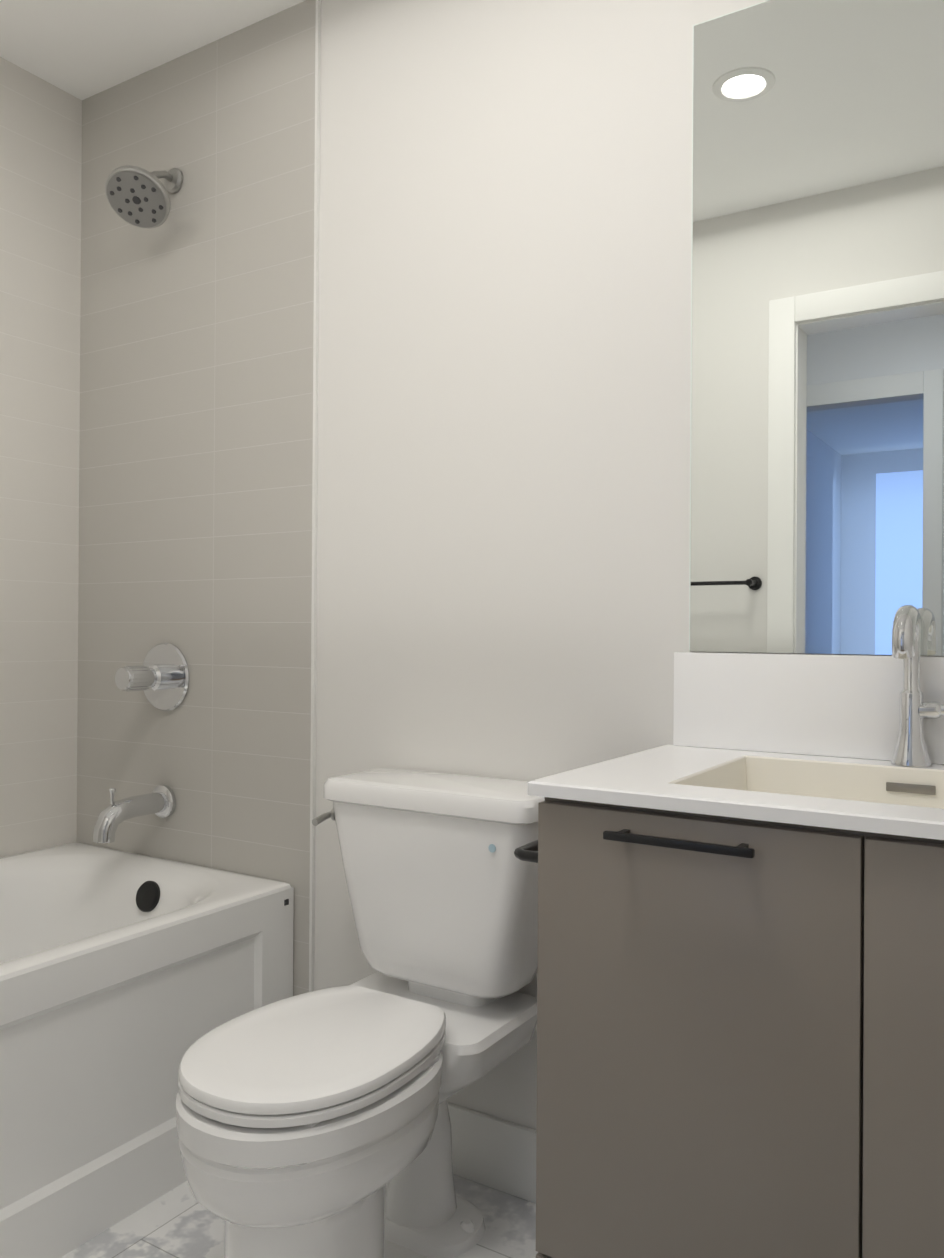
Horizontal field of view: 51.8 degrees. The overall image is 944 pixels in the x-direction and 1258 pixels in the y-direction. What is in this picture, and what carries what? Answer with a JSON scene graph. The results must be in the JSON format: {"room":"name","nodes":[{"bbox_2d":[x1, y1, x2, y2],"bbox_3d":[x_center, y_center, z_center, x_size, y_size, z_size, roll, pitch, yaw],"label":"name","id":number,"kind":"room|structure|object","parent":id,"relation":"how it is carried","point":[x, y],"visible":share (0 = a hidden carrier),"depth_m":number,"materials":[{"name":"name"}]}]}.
{"room":"bathroom","nodes":[
{"label":"bathroom","id":0,"kind":"room"},
{"bbox_2d":[0,0,305,99],"bbox_3d":[-0.399,-1.413,1.228,2.640,0.100,1.780,0,0,32],"label":"ceiling","id":1,"kind":"structure","parent":0,"point":[81,49],"depth_m":2.22,"materials":[{"name":"white paint"}]},
{"bbox_2d":[61,1174,537,1257],"bbox_3d":[-0.415,1.101,1.223,2.640,0.100,1.780,0,0,32],"label":"floor","id":2,"kind":"structure","parent":0,"point":[179,1221],"depth_m":1.70,"materials":[{"name":"tile"}]},
{"bbox_2d":[0,843,293,1257],"bbox_3d":[-1.105,0.795,1.655,0.748,0.505,1.518,0,0,32],"label":"bathtub","id":3,"kind":"object","parent":2,"relation":"on","point":[127,980],"visible":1,"depth_m":1.77,"materials":[{"name":"white plastic"}]},
{"bbox_2d":[176,768,544,1257],"bbox_3d":[-0.174,0.666,1.581,0.458,0.776,0.670,0,0,32],"label":"toilet","id":4,"kind":"object","parent":2,"relation":"on","point":[315,1124],"visible":0.96,"depth_m":1.59,"materials":[{"name":"white ceramic"}]},
{"bbox_2d":[514,652,943,1257],"bbox_3d":[0.511,0.548,1.246,0.850,1.018,0.518,0,0,32],"label":"bathroom vanity","id":5,"kind":"object","parent":2,"relation":"on","point":[740,966],"visible":0.98,"depth_m":1.14,"materials":[{"name":"brown"}]},
{"bbox_2d":[891,605,943,766],"bbox_3d":[0.656,0.082,1.372,0.128,0.233,0.122,0,0,32],"label":"faucet","id":6,"kind":"object","parent":5,"relation":"on","point":[911,749],"visible":1,"depth_m":1.40,"materials":[{"name":"silver metal"}]},
{"bbox_2d":[314,0,943,1129],"bbox_3d":[0.033,-0.151,1.929,2.640,2.414,0.120,0,0,32],"label":"wall","id":7,"kind":"structure","parent":0,"point":[504,388],"depth_m":1.85,"materials":[{"name":"white paint"}]},
{"bbox_2d":[77,0,315,995],"bbox_3d":[-0.680,-0.155,2.299,0.800,2.414,0.008,0,0,32],"label":"wall tile","id":8,"kind":"structure","parent":7,"relation":"attached to","point":[196,424],"depth_m":2.25,"materials":[{"name":"beige tile"}]},
{"bbox_2d":[93,785,175,842],"bbox_3d":[-0.786,0.420,2.242,0.078,0.119,0.194,0,0,32],"label":"tub spout","id":9,"kind":"object","parent":8,"relation":"attached to","point":[159,801],"visible":1,"depth_m":2.22,"materials":[{"name":"silver metal"}]},
{"bbox_2d":[105,165,182,228],"bbox_3d":[-0.748,-1.016,2.237,0.144,0.163,0.177,0,0,32],"label":"shower head","id":10,"kind":"object","parent":8,"relation":"attached to","point":[136,196],"visible":1,"depth_m":2.21},
{"bbox_2d":[115,643,188,710],"bbox_3d":[-0.766,0.115,2.272,0.164,0.164,0.125,0,0,32],"label":"tub valve","id":11,"kind":"object","parent":8,"relation":"attached to","point":[159,677],"visible":1,"depth_m":2.29,"materials":[{"name":"silver metal"}]},
{"bbox_2d":[309,0,320,991],"bbox_3d":[-0.338,-0.153,2.084,0.007,2.414,0.010,0,0,32],"label":"trim","id":12,"kind":"structure","parent":7,"relation":"attached to","point":[315,493],"depth_m":2.08,"materials":[{"name":"white"}]},
{"bbox_2d":[447,1102,535,1202],"bbox_3d":[-0.006,0.991,1.867,0.796,0.130,0.013,0,0,32],"label":"baseboard","id":13,"kind":"structure","parent":7,"relation":"attached to","point":[494,1152],"depth_m":1.83,"materials":[{"name":"white paint"}]},
{"bbox_2d":[689,0,943,655],"bbox_3d":[0.671,-0.490,1.455,0.708,1.058,0.006,0,0,32],"label":"mirror","id":14,"kind":"object","parent":7,"relation":"attached to","point":[817,404],"visible":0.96,"depth_m":1.53,"materials":[{"name":"clear glass"}]},
{"bbox_3d":[-1.507,-0.161,1.842,0.120,2.414,1.660,0,0,32],"label":"wall","id":15,"kind":"structure","parent":0,"visible":0},
{"bbox_2d":[0,57,81,857],"bbox_3d":[-1.423,-0.161,1.856,0.008,2.414,1.532,0,0,32],"label":"wall tile","id":16,"kind":"structure","parent":15,"relation":"attached to","point":[40,197],"depth_m":2.41,"materials":[{"name":"beige tile"}]}
]}

